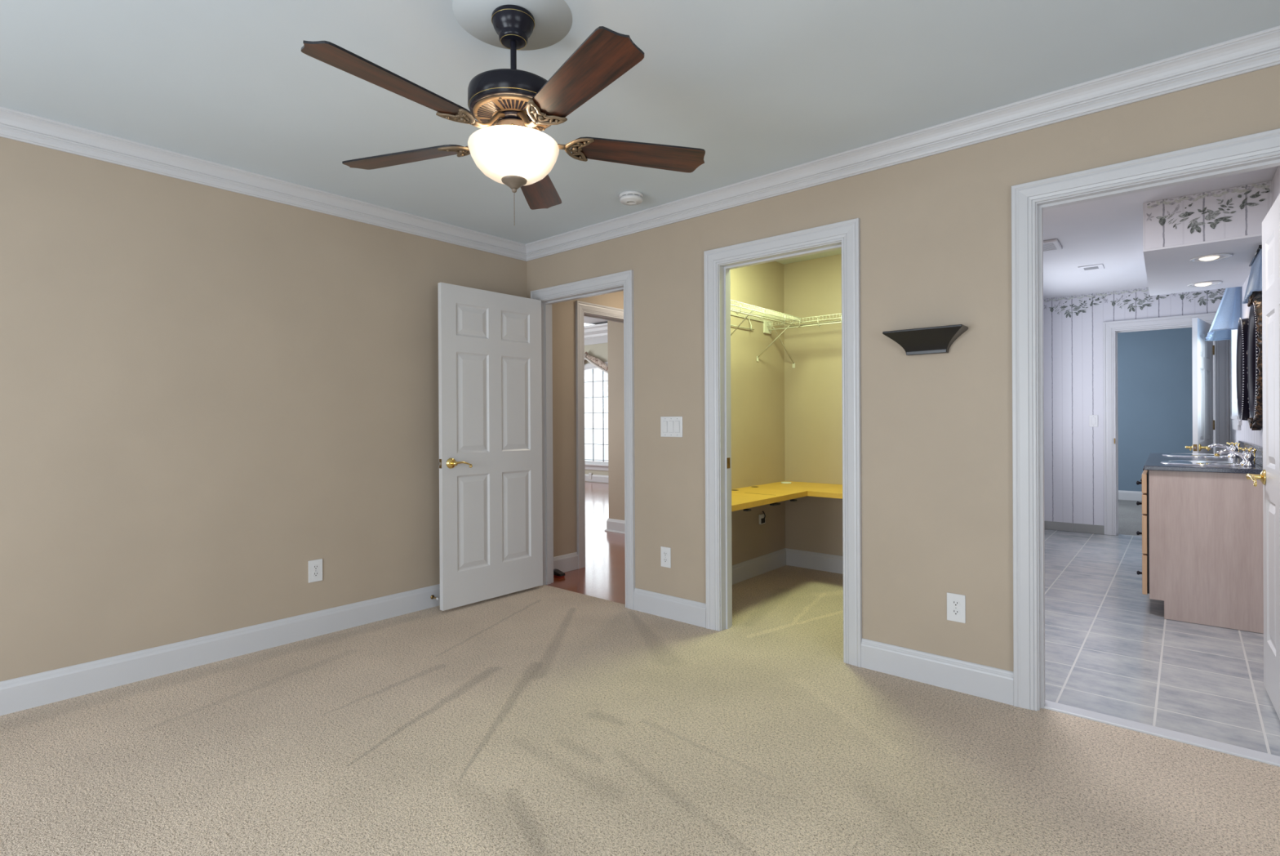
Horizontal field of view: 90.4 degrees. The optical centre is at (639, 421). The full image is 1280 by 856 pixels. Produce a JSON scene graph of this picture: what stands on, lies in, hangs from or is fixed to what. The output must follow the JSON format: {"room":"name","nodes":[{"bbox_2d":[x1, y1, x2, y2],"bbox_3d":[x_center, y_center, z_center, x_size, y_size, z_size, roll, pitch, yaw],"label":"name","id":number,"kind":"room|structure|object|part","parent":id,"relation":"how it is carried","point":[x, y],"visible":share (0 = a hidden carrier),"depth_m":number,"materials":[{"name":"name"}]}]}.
{"room":"empty bedroom","nodes":[
{"label":"empty bedroom","id":0,"kind":"room"},
{"bbox_2d":[0,137,527,680],"bbox_3d":[-2.545,-0.039,2.794,0.120,2.474,5.120,0,0,41],"label":"wall","id":1,"kind":"structure","parent":0,"point":[208,394],"depth_m":3.13,"materials":[{"name":"beige paint"}]},
{"bbox_2d":[0,583,439,715],"bbox_3d":[-2.447,1.130,2.797,0.016,0.135,5.000,0,0,41],"label":"baseboard","id":2,"kind":"structure","parent":1,"relation":"attached to","point":[24,692],"depth_m":3.10,"materials":[{"name":"white paint"}]},
{"bbox_2d":[430,594,439,599],"bbox_3d":[-1.305,1.123,4.056,0.072,0.027,0.027,0,0,41],"label":"door stop","id":3,"kind":"object","parent":2,"relation":"attached to","point":[432,597],"visible":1,"depth_m":4.07,"materials":[{"name":"gold metal"}]},
{"bbox_2d":[308,558,322,582],"bbox_3d":[-1.809,0.830,3.546,0.008,0.122,0.076,0,0,41],"label":"wall outlet","id":4,"kind":"object","parent":1,"relation":"attached to","point":[315,566],"visible":1,"depth_m":3.54,"materials":[{"name":"white plastic"}]},
{"bbox_2d":[312,571,319,577],"bbox_3d":[-1.807,0.850,3.544,0.002,0.028,0.033,0,0,41],"label":"receptacle","id":5,"kind":"object","parent":4,"relation":"attached to","point":[315,574],"depth_m":3.54,"materials":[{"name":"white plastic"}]},
{"bbox_2d":[312,564,319,569],"bbox_3d":[-1.807,0.811,3.544,0.002,0.028,0.033,0,0,41],"label":"receptacle","id":6,"kind":"object","parent":4,"relation":"attached to","point":[315,566],"depth_m":3.54,"materials":[{"name":"white plastic"}]},
{"bbox_2d":[0,25,1279,261],"bbox_3d":[-0.420,-1.232,1.037,5.400,0.105,5.000,0,0,41],"label":"trim","id":7,"kind":"structure","parent":1,"relation":"attached to","point":[1260,50],"depth_m":2.93,"materials":[{"name":"white paint"}]},
{"bbox_2d":[551,290,623,556],"bbox_3d":[1.087,-0.359,7.074,0.110,3.060,5.890,0,0,41],"label":"wall","id":8,"kind":"structure","parent":0,"point":[563,313],"depth_m":5.04,"materials":[{"name":"beige paint"}]},
{"bbox_2d":[553,551,578,572],"bbox_3d":[-0.640,1.117,4.963,0.016,0.135,0.422,0,0,41],"label":"baseboard","id":9,"kind":"structure","parent":8,"relation":"attached to","point":[568,562],"depth_m":5.02,"materials":[{"name":"white paint"}]},
{"bbox_2d":[575,300,623,568],"bbox_3d":[-0.013,0.100,5.779,0.133,2.159,1.643,0,0,41],"label":"trim","id":10,"kind":"structure","parent":8,"relation":"attached to","point":[583,308],"depth_m":5.15,"materials":[{"name":"white paint"}]},
{"bbox_2d":[583,316,607,324],"bbox_3d":[-1.698,-1.986,9.256,6.947,0.220,5.800,0,0,41],"label":"ceiling","id":11,"kind":"structure","parent":0,"point":[586,319],"depth_m":11.93,"materials":[{"name":"white paint"}]},
{"bbox_2d":[584,342,608,483],"bbox_3d":[0.331,-0.361,11.445,6.957,3.060,0.150,0,0,41],"label":"wall","id":12,"kind":"structure","parent":0,"point":[600,351],"depth_m":12.33,"materials":[{"name":"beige paint"}]},
{"bbox_2d":[588,472,591,479],"bbox_3d":[-0.977,1.060,12.453,0.076,0.122,0.008,0,0,41],"label":"wall outlet","id":13,"kind":"object","parent":12,"relation":"attached to","point":[589,473],"visible":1,"depth_m":12.44,"materials":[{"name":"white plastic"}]},
{"bbox_2d":[583,322,607,345],"bbox_3d":[0.171,-1.685,11.350,6.847,0.340,0.190,0,0,41],"label":"trim","id":14,"kind":"structure","parent":12,"relation":"attached to","point":[597,333],"depth_m":12.24,"materials":[{"name":"white paint"}]},
{"bbox_2d":[584,361,608,470],"bbox_3d":[-0.804,-0.109,12.298,1.680,2.085,0.160,0,0,41],"label":"window","id":15,"kind":"structure","parent":12,"relation":"in","point":[598,465],"depth_m":12.36,"materials":[{"name":"glass"}]},
{"bbox_3d":[-0.819,0.874,12.277,1.680,0.120,0.100,0,0,41],"label":"sill","id":16,"kind":"part","parent":15,"relation":"part of","materials":[{"name":"white paint"}]},
{"bbox_2d":[584,351,608,373],"bbox_3d":[-0.831,-1.067,12.223,1.519,0.630,0.110,0,0,41],"label":"window valance","id":17,"kind":"object","parent":12,"relation":"attached to","point":[594,361],"visible":0.46,"depth_m":12.23,"materials":[{"name":"fabric"}]},
{"bbox_2d":[585,473,608,482],"bbox_3d":[0.244,1.092,11.420,6.847,0.135,0.016,0,0,41],"label":"baseboard","id":18,"kind":"structure","parent":12,"relation":"attached to","point":[595,477],"depth_m":12.32,"materials":[{"name":"white paint"}]},
{"bbox_2d":[607,320,624,519],"bbox_3d":[0.520,-0.354,6.223,2.185,3.060,0.120,0,0,41],"label":"wall","id":19,"kind":"structure","parent":0,"point":[615,329],"depth_m":6.81,"materials":[{"name":"beige paint"}]},
{"bbox_2d":[604,518,624,533],"bbox_3d":[0.023,1.111,6.639,0.945,0.135,0.153,0,0,41],"label":"baseboard","id":20,"kind":"structure","parent":19,"relation":"attached to","point":[613,525],"depth_m":6.80,"materials":[{"name":"white paint"}]},
{"bbox_2d":[0,480,1279,855],"bbox_3d":[-0.246,1.240,6.593,12.400,0.120,13.627,0,0,41],"label":"floor","id":21,"kind":"structure","parent":0,"point":[540,720],"depth_m":2.35,"materials":[{"name":"beige carpet"}]},
{"bbox_2d":[553,568,564,577],"bbox_3d":[-0.629,1.161,4.876,0.110,0.046,0.050,0,0,41],"label":"wedge","id":22,"kind":"object","parent":21,"relation":"on","point":[557,572],"visible":0.81,"depth_m":4.86,"materials":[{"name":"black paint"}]},
{"bbox_2d":[1136,467,1263,633],"bbox_3d":[3.797,0.722,4.348,0.584,0.877,1.784,0,0,40],"label":"vanity cabinet","id":23,"kind":"object","parent":21,"relation":"on","point":[1202,532],"visible":0.87,"depth_m":3.65,"materials":[{"name":"brown wood"}]},
{"bbox_3d":[3.179,0.497,3.999,0.024,0.115,0.436,0,0,40],"label":"drawer","id":24,"kind":"part","parent":23,"relation":"part of","materials":[{"name":"brown wood"}]},
{"bbox_3d":[3.180,0.679,4.000,0.024,0.230,0.436,0,0,40],"label":"drawer","id":25,"kind":"part","parent":23,"relation":"part of","materials":[{"name":"brown wood"}]},
{"bbox_3d":[3.179,0.372,3.999,0.024,0.115,0.436,0,0,40],"label":"drawer","id":26,"kind":"part","parent":23,"relation":"part of","materials":[{"name":"brown wood"}]},
{"bbox_3d":[3.182,0.922,4.000,0.024,0.235,0.436,0,0,40],"label":"drawer","id":27,"kind":"part","parent":23,"relation":"part of","materials":[{"name":"brown wood"}]},
{"bbox_2d":[1143,452,1262,473],"bbox_3d":[3.806,0.270,4.329,0.548,0.026,1.818,0,0,40],"label":"countertop","id":28,"kind":"structure","parent":23,"relation":"on","point":[1153,460],"depth_m":3.76,"materials":[{"name":"stone"}]},
{"bbox_2d":[1161,453,1228,457],"bbox_3d":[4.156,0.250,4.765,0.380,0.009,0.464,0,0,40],"label":"sink","id":29,"kind":"object","parent":28,"relation":"in","point":[1190,455],"visible":0.94,"depth_m":4.77,"materials":[{"name":"white ceramic"}]},
{"bbox_2d":[1168,453,1222,455],"bbox_3d":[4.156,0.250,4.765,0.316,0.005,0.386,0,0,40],"label":"basin","id":30,"kind":"object","parent":29,"relation":"in","point":[1169,454],"depth_m":4.87,"materials":[{"name":"white ceramic"}]},
{"bbox_2d":[1160,460,1242,466],"bbox_3d":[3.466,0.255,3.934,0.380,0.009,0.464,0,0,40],"label":"sink","id":31,"kind":"object","parent":28,"relation":"in","point":[1207,463],"visible":1,"depth_m":3.92,"materials":[{"name":"white ceramic"}]},
{"bbox_2d":[1167,460,1234,464],"bbox_3d":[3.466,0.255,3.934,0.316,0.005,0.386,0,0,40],"label":"basin","id":32,"kind":"object","parent":31,"relation":"in","point":[1174,462],"depth_m":3.98,"materials":[{"name":"white ceramic"}]},
{"bbox_2d":[1206,441,1239,457],"bbox_3d":[4.277,0.202,4.664,0.184,0.102,0.270,0,0,40],"label":"faucet","id":33,"kind":"object","parent":28,"relation":"on","point":[1233,446],"visible":0.91,"depth_m":4.64,"materials":[{"name":"silver metal"}]},
{"bbox_3d":[4.277,0.208,4.664,0.165,0.092,0.054,0,0,40],"label":"spout","id":34,"kind":"part","parent":33,"relation":"part of","materials":[{"name":"silver metal"}]},
{"bbox_3d":[4.252,0.203,4.548,0.052,0.100,0.052,0,0,40],"label":"handle","id":35,"kind":"part","parent":33,"relation":"part of","materials":[{"name":"silver metal"}]},
{"bbox_2d":[1213,447,1256,466],"bbox_3d":[3.587,0.207,3.833,0.184,0.102,0.270,0,0,40],"label":"faucet","id":36,"kind":"object","parent":28,"relation":"on","point":[1247,456],"visible":1,"depth_m":3.78,"materials":[{"name":"silver metal"}]},
{"bbox_3d":[3.587,0.213,3.833,0.165,0.092,0.054,0,0,40],"label":"spout","id":37,"kind":"part","parent":36,"relation":"part of","materials":[{"name":"silver metal"}]},
{"bbox_3d":[3.696,0.208,3.879,0.052,0.100,0.052,0,0,40],"label":"handle","id":38,"kind":"part","parent":36,"relation":"part of","materials":[{"name":"silver metal"}]},
{"bbox_3d":[3.562,0.209,3.717,0.052,0.100,0.052,0,0,40],"label":"handle","id":39,"kind":"part","parent":36,"relation":"part of","materials":[{"name":"silver metal"}]},
{"bbox_3d":[3.652,0.215,3.779,0.014,0.087,0.013,0,0,40],"label":"lift rod","id":40,"kind":"part","parent":36,"relation":"part of","materials":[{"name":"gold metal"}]},
{"bbox_2d":[0,0,1279,298],"bbox_3d":[1.223,-1.344,2.947,5.640,0.106,10.280,0,0,41],"label":"ceiling","id":41,"kind":"structure","parent":0,"point":[762,87],"depth_m":2.41,"materials":[{"name":"paint"}]},
{"bbox_2d":[300,4,705,225],"bbox_3d":[-0.420,-0.955,1.983,1.244,0.663,1.220,0,0,41],"label":"ceiling fan","id":42,"kind":"object","parent":41,"relation":"hanging from","point":[512,107],"visible":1,"depth_m":1.92,"materials":[{"name":"brown wood"}]},
{"bbox_3d":[-0.654,-0.898,1.689,0.133,0.032,0.469,0,0,37],"label":"fan blade","id":43,"kind":"part","parent":42,"relation":"part of","materials":[{"name":"brown wood"}]},
{"bbox_3d":[-0.799,-0.898,2.161,0.469,0.032,0.133,0,0,19],"label":"fan blade","id":44,"kind":"part","parent":42,"relation":"part of","materials":[{"name":"brown wood"}]},
{"bbox_3d":[-0.402,-0.971,2.025,0.252,0.012,0.252,0,0,41],"label":"vent plate","id":45,"kind":"part","parent":42,"relation":"part of","materials":[{"name":"brown metal"}]},
{"bbox_3d":[-0.401,-0.824,2.025,0.285,0.115,0.285,0,0,41],"label":"lamp shade","id":46,"kind":"part","parent":42,"relation":"part of","materials":[{"name":"white glass"}]},
{"bbox_3d":[-0.394,-0.901,2.445,0.133,0.032,0.469,0,0,1],"label":"fan blade","id":47,"kind":"part","parent":42,"relation":"part of","materials":[{"name":"brown wood"}]},
{"bbox_3d":[-0.160,-0.901,1.680,0.133,0.032,0.469,0,0,-35],"label":"fan blade","id":48,"kind":"part","parent":42,"relation":"part of","materials":[{"name":"brown wood"}]},
{"bbox_3d":[0.001,-0.903,2.148,0.469,0.032,0.133,0,0,-17],"label":"fan blade","id":49,"kind":"part","parent":42,"relation":"part of","materials":[{"name":"brown wood"}]},
{"bbox_2d":[452,0,572,50],"bbox_3d":[-0.402,-1.286,2.017,0.372,0.001,0.372,0,0,41],"label":"trim","id":50,"kind":"structure","parent":41,"relation":"attached to","point":[553,18],"depth_m":2.03,"materials":[{"name":"paint"}]},
{"bbox_2d":[618,190,643,205],"bbox_3d":[-0.050,-1.268,3.618,0.138,0.046,0.138,0,0,41],"label":"smoke detector","id":51,"kind":"object","parent":41,"relation":"attached to","point":[630,197],"visible":1,"depth_m":3.58,"materials":[{"name":"white plastic"}]},
{"bbox_2d":[1043,238,1062,252],"bbox_3d":[2.977,-1.304,4.759,0.280,0.020,0.300,0,0,40],"label":"exhaust fan","id":52,"kind":"object","parent":41,"relation":"attached to","point":[1052,244],"visible":0.34,"depth_m":4.67,"materials":[{"name":"white paint"}]},
{"bbox_2d":[1043,242,1054,251],"bbox_3d":[2.976,-1.295,4.758,0.220,0.002,0.216,0,0,40],"label":"grille","id":53,"kind":"object","parent":52,"relation":"attached to","point":[1049,246],"depth_m":4.71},
{"bbox_2d":[1077,263,1104,271],"bbox_3d":[3.862,-1.316,5.441,0.170,0.008,0.220,0,0,40],"label":"ceiling vent","id":54,"kind":"object","parent":41,"relation":"in","point":[1100,266],"visible":1,"depth_m":5.42,"materials":[{"name":"white metal"}]},
{"bbox_2d":[730,261,785,564],"bbox_3d":[0.660,-0.059,4.663,0.060,2.474,1.675,0,0,41],"label":"wall","id":55,"kind":"structure","parent":0,"point":[757,388],"depth_m":4.90,"materials":[{"name":"beige paint"}]},
{"bbox_2d":[732,547,786,584],"bbox_3d":[0.676,1.110,4.617,0.016,0.135,1.615,0,0,41],"label":"baseboard","id":56,"kind":"structure","parent":55,"relation":"attached to","point":[754,566],"depth_m":4.88,"materials":[{"name":"white paint"}]},
{"bbox_2d":[759,511,765,524],"bbox_3d":[0.953,0.742,4.931,0.030,0.098,0.076,0,0,41],"label":"electrical outlet","id":57,"kind":"object","parent":55,"relation":"attached to","point":[762,516],"visible":1,"depth_m":4.92,"materials":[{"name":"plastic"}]},
{"bbox_2d":[730,299,801,361],"bbox_3d":[0.685,-0.621,4.407,0.315,0.318,1.306,0,0,41],"label":"wire shelf","id":58,"kind":"object","parent":55,"relation":"attached to","point":[748,313],"visible":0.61,"depth_m":4.56,"materials":[{"name":"white metal"}]},
{"bbox_3d":[0.511,-0.698,4.428,0.008,0.007,1.090,0,0,41],"label":"wall rail","id":59,"kind":"part","parent":58,"relation":"part of","materials":[{"name":"white metal"}]},
{"bbox_3d":[0.781,-0.720,4.324,0.011,0.011,1.305,0,0,41],"label":"hanging rod","id":60,"kind":"part","parent":58,"relation":"part of","materials":[{"name":"white plastic"}]},
{"bbox_2d":[731,480,842,511],"bbox_3d":[1.156,0.517,4.224,1.260,0.060,1.580,0,0,41],"label":"shelf","id":61,"kind":"object","parent":55,"relation":"attached to","point":[745,497],"visible":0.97,"depth_m":4.41,"materials":[{"name":"yellow wood"}]},
{"bbox_2d":[783,253,843,555],"bbox_3d":[1.687,-0.066,4.845,1.260,2.474,0.060,0,0,41],"label":"wall","id":62,"kind":"structure","parent":0,"point":[813,389],"depth_m":5.07,"materials":[{"name":"beige paint"}]},
{"bbox_2d":[763,313,841,368],"bbox_3d":[1.548,-0.616,4.694,1.250,0.357,0.345,0,0,41],"label":"wire shelf","id":63,"kind":"object","parent":62,"relation":"attached to","point":[767,326],"visible":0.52,"depth_m":4.93,"materials":[{"name":"white metal"}]},
{"bbox_3d":[1.482,-0.724,4.602,1.230,0.011,0.011,0,0,41],"label":"hanging rod","id":64,"kind":"part","parent":63,"relation":"part of","materials":[{"name":"white plastic"}]},
{"bbox_2d":[785,547,843,573],"bbox_3d":[1.669,1.104,4.818,1.260,0.135,0.016,0,0,41],"label":"baseboard","id":65,"kind":"structure","parent":62,"relation":"attached to","point":[797,557],"depth_m":5.05,"materials":[{"name":"white paint"}]},
{"bbox_2d":[526,64,1279,671],"bbox_3d":[1.282,-0.060,2.951,5.563,2.474,0.110,0,0,41],"label":"wall","id":66,"kind":"structure","parent":0,"point":[937,507],"depth_m":2.90,"materials":[{"name":"beige paint"}]},
{"bbox_2d":[437,282,542,610],"bbox_3d":[-0.978,0.151,4.248,0.155,2.032,0.822,0,0,41],"label":"door","id":67,"kind":"structure","parent":66,"relation":"in","point":[490,367],"depth_m":4.20,"materials":[{"name":"white paint"}]},
{"bbox_3d":[-1.130,0.259,3.997,0.060,0.068,0.161,0,0,41],"label":"lever","id":68,"kind":"part","parent":67,"relation":"part of","materials":[{"name":"gold metal"}]},
{"bbox_2d":[530,269,635,609],"bbox_3d":[-0.372,0.115,4.375,0.985,2.138,0.152,0,0,41],"label":"trim","id":69,"kind":"structure","parent":66,"relation":"attached to","point":[621,281],"depth_m":4.25,"materials":[{"name":"white paint"}]},
{"bbox_2d":[660,546,671,567],"bbox_3d":[0.156,0.819,3.848,0.076,0.122,0.008,0,0,41],"label":"wall outlet","id":70,"kind":"object","parent":66,"relation":"attached to","point":[665,552],"visible":1,"depth_m":3.84,"materials":[{"name":"white plastic"}]},
{"bbox_2d":[660,416,682,436],"bbox_3d":[0.188,0.029,3.814,0.164,0.123,0.010,0,0,41],"label":"light switch","id":71,"kind":"object","parent":66,"relation":"attached to","point":[670,426],"visible":1,"depth_m":3.81,"materials":[{"name":"white plastic"}]},
{"bbox_2d":[703,217,862,666],"bbox_3d":[0.754,0.101,3.393,0.900,2.156,0.132,0,0,41],"label":"trim","id":72,"kind":"structure","parent":66,"relation":"attached to","point":[845,235],"depth_m":3.43,"materials":[{"name":"white paint"}]},
{"bbox_3d":[0.505,0.235,3.631,0.002,0.060,0.031,0,0,41],"label":"strike plate","id":73,"kind":"part","parent":72,"relation":"part of","materials":[{"name":"gold metal"}]},
{"bbox_2d":[633,587,1013,705],"bbox_3d":[0.363,1.113,3.666,3.143,0.135,0.016,0,0,41],"label":"baseboard","id":74,"kind":"structure","parent":66,"relation":"attached to","point":[990,682],"depth_m":2.90,"materials":[{"name":"white paint"}]},
{"bbox_2d":[882,324,968,355],"bbox_3d":[1.263,-0.357,2.823,0.332,0.108,0.105,0,0,41],"label":"wall shelf","id":75,"kind":"object","parent":66,"relation":"attached to","point":[932,340],"visible":1,"depth_m":2.81,"materials":[{"name":"black paint"}]},
{"bbox_3d":[1.263,-0.406,2.823,0.332,0.010,0.105,0,0,41],"label":"shelf","id":76,"kind":"part","parent":75,"relation":"part of","materials":[{"name":"black paint"}]},
{"bbox_3d":[1.287,-0.311,2.850,0.172,0.016,0.034,0,0,41],"label":"rail","id":77,"kind":"part","parent":75,"relation":"part of","materials":[{"name":"black paint"}]},
{"bbox_2d":[946,591,965,622],"bbox_3d":[1.386,0.815,2.789,0.076,0.122,0.008,0,0,41],"label":"wall outlet","id":78,"kind":"object","parent":66,"relation":"attached to","point":[956,602],"visible":1,"depth_m":2.79,"materials":[{"name":"white plastic"}]},
{"bbox_2d":[951,608,959,615],"bbox_3d":[1.385,0.835,2.787,0.033,0.028,0.002,0,0,41],"label":"receptacle","id":79,"kind":"object","parent":78,"relation":"attached to","point":[954,611],"depth_m":2.79,"materials":[{"name":"white plastic"}]},
{"bbox_2d":[951,600,959,606],"bbox_3d":[1.385,0.796,2.787,0.033,0.028,0.002,0,0,41],"label":"receptacle","id":80,"kind":"object","parent":78,"relation":"attached to","point":[954,602],"depth_m":2.79,"materials":[{"name":"white plastic"}]},
{"bbox_2d":[1011,128,1279,711],"bbox_3d":[1.942,0.099,2.371,0.946,2.150,0.132,0,0,41],"label":"trim","id":81,"kind":"structure","parent":66,"relation":"attached to","point":[1260,150],"depth_m":2.59,"materials":[{"name":"white paint"}]},
{"bbox_2d":[1044,699,1279,766],"bbox_3d":[1.966,1.175,2.395,0.769,0.018,0.077,0,0,41],"label":"trim","id":82,"kind":"structure","parent":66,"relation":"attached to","point":[1250,753],"depth_m":2.38,"materials":[{"name":"white paint"}]},
{"bbox_2d":[1245,193,1279,719],"bbox_3d":[2.519,0.142,2.489,0.155,2.033,0.782,0,0,38],"label":"door","id":83,"kind":"structure","parent":66,"relation":"in","point":[1269,476],"depth_m":2.62,"materials":[{"name":"white paint"}]},
{"bbox_3d":[2.650,0.240,2.731,0.060,0.068,0.161,0,0,38],"label":"lever","id":84,"kind":"part","parent":83,"relation":"part of","materials":[{"name":"gold metal"}]},
{"bbox_2d":[1043,287,1229,525],"bbox_3d":[4.940,-0.088,6.432,1.735,2.478,0.110,0,0,40],"label":"wall","id":85,"kind":"structure","parent":0,"point":[1073,346],"depth_m":6.64,"materials":[{"name":"paper"}]},
{"bbox_2d":[1044,520,1104,533],"bbox_3d":[4.537,1.109,6.696,0.569,0.088,0.009,0,0,40],"label":"baseboard","id":86,"kind":"structure","parent":85,"relation":"attached to","point":[1071,526],"depth_m":6.67,"materials":[{"name":"grey wood"}]},
{"bbox_2d":[1088,414,1097,426],"bbox_3d":[4.685,-0.010,6.566,0.072,0.123,0.011,0,0,40],"label":"light switch","id":87,"kind":"object","parent":85,"relation":"attached to","point":[1093,419],"visible":1,"depth_m":6.56,"materials":[{"name":"white plastic"}]},
{"bbox_2d":[1044,287,1225,317],"bbox_3d":[4.906,-1.212,6.379,1.454,0.226,0.003,0,0,40],"label":"trim","id":88,"kind":"structure","parent":85,"relation":"attached to","point":[1212,295],"depth_m":6.40,"materials":[{"name":"grey paper"}]},
{"bbox_2d":[1102,312,1229,535],"bbox_3d":[5.145,0.064,6.249,0.943,2.172,0.133,0,0,40],"label":"trim","id":89,"kind":"structure","parent":85,"relation":"attached to","point":[1111,329],"depth_m":6.45,"materials":[{"name":"white paint"}]},
{"bbox_2d":[1185,317,1214,453],"bbox_3d":[5.072,0.120,5.724,0.764,2.038,0.155,0,0,-40],"label":"door","id":90,"kind":"structure","parent":85,"relation":"in","point":[1202,350],"depth_m":5.61,"materials":[{"name":"white paint"}]},
{"bbox_3d":[4.843,0.223,5.592,0.161,0.068,0.060,0,0,-40],"label":"lever","id":91,"kind":"part","parent":90,"relation":"part of","materials":[{"name":"gold metal"}]},
{"bbox_3d":[4.790,0.223,5.485,0.002,0.058,0.025,0,0,-40],"label":"latch plate","id":92,"kind":"part","parent":90,"relation":"part of","materials":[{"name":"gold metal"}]},
{"bbox_3d":[4.904,0.223,5.519,0.161,0.068,0.060,0,0,-40],"label":"lever","id":93,"kind":"part","parent":90,"relation":"part of","materials":[{"name":"gold metal"}]},
{"bbox_2d":[1117,327,1192,491],"bbox_3d":[6.171,-0.095,7.801,3.861,2.474,3.616,0,0,41],"label":"wall","id":94,"kind":"structure","parent":0,"point":[1155,367],"depth_m":9.05,"materials":[{"name":"paint"}]},
{"bbox_2d":[1118,489,1142,500],"bbox_3d":[7.243,1.066,9.085,3.600,0.135,0.016,0,0,40],"label":"baseboard","id":95,"kind":"structure","parent":94,"relation":"attached to","point":[1122,495],"depth_m":9.20,"materials":[{"name":"white paint"}]},
{"bbox_2d":[1142,180,1271,295],"bbox_3d":[3.802,-1.171,4.328,0.581,0.291,1.800,0,0,41],"label":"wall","id":96,"kind":"structure","parent":0,"point":[1168,251],"depth_m":3.76,"materials":[{"name":"paint"}]},
{"bbox_2d":[1186,280,1222,287],"bbox_3d":[4.203,-1.020,4.731,0.200,0.020,0.200,0,0,40],"label":"recessed light","id":97,"kind":"object","parent":96,"relation":"in","point":[1206,282],"visible":1,"depth_m":4.71,"materials":[{"name":"white plastic"}]},
{"bbox_3d":[4.197,-1.019,4.736,0.096,0.018,0.096,0,0,40],"label":"bulb","id":98,"kind":"part","parent":97,"relation":"part of","materials":[{"name":"white glass"}]},
{"bbox_2d":[1146,182,1270,233],"bbox_3d":[3.233,-1.198,3.633,0.531,0.226,0.002,0,0,40],"label":"trim","id":99,"kind":"structure","parent":96,"relation":"attached to","point":[1211,215],"depth_m":3.62,"materials":[{"name":"grey paper"}]},
{"bbox_2d":[1190,253,1232,262],"bbox_3d":[3.554,-1.016,3.957,0.200,0.020,0.200,0,0,40],"label":"recessed light","id":100,"kind":"object","parent":96,"relation":"in","point":[1211,257],"visible":1,"depth_m":3.94,"materials":[{"name":"white plastic"}]},
{"bbox_3d":[3.547,-1.015,3.962,0.096,0.018,0.096,0,0,40],"label":"bulb","id":101,"kind":"part","parent":100,"relation":"part of","materials":[{"name":"white glass"}]},
{"bbox_2d":[1229,165,1279,448],"bbox_3d":[3.954,-0.077,3.981,0.120,2.474,4.920,0,0,40],"label":"wall","id":102,"kind":"structure","parent":0,"point":[1246,433],"depth_m":4.71,"materials":[{"name":"paint"}]},
{"bbox_2d":[1204,286,1239,340],"bbox_3d":[4.797,-0.930,5.243,0.191,0.433,0.946,0,0,40],"label":"window valance","id":103,"kind":"object","parent":102,"relation":"attached to","point":[1227,317],"visible":0.84,"depth_m":4.92,"materials":[{"name":"blue fabric"}]},
{"bbox_2d":[1230,287,1241,430],"bbox_3d":[4.885,-0.487,5.194,0.056,1.100,0.740,0,0,40],"label":"trim","id":104,"kind":"structure","parent":102,"relation":"attached to","point":[1236,424],"depth_m":5.43,"materials":[{"name":"white paint"}]},
{"bbox_2d":[1236,317,1249,421],"bbox_3d":[4.304,-0.373,4.534,0.046,0.740,0.539,0,0,40],"label":"wall mirror","id":105,"kind":"object","parent":102,"relation":"attached to","point":[1243,410],"visible":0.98,"depth_m":4.44,"materials":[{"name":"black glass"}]},
{"bbox_2d":[1238,440,1262,466],"bbox_3d":[4.008,0.201,4.160,0.022,0.108,1.818,0,0,40],"label":"backsplash","id":106,"kind":"structure","parent":102,"relation":"attached to","point":[1259,454],"depth_m":3.90,"materials":[{"name":"stone"}]},
{"bbox_2d":[1242,244,1262,303],"bbox_3d":[3.729,-0.886,3.864,0.072,0.254,0.580,0,0,40],"label":"window valance","id":107,"kind":"object","parent":102,"relation":"attached to","point":[1255,281],"visible":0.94,"depth_m":3.71,"materials":[{"name":"blue fabric"}]},
{"bbox_3d":[3.742,-1.002,3.853,0.036,0.022,0.580,0,0,40],"label":"curtain rod","id":108,"kind":"part","parent":107,"relation":"part of","materials":[{"name":"black paint"}]},
{"bbox_2d":[1246,290,1262,430],"bbox_3d":[3.750,-0.381,3.876,0.058,0.865,0.622,0,0,40],"label":"wall mirror","id":109,"kind":"object","parent":102,"relation":"attached to","point":[1255,378],"visible":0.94,"depth_m":3.80,"materials":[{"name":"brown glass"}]},
{"bbox_3d":[3.755,-0.369,3.872,0.046,0.728,0.528,0,0,40],"label":"oval moulding","id":110,"kind":"part","parent":109,"relation":"part of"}
]}

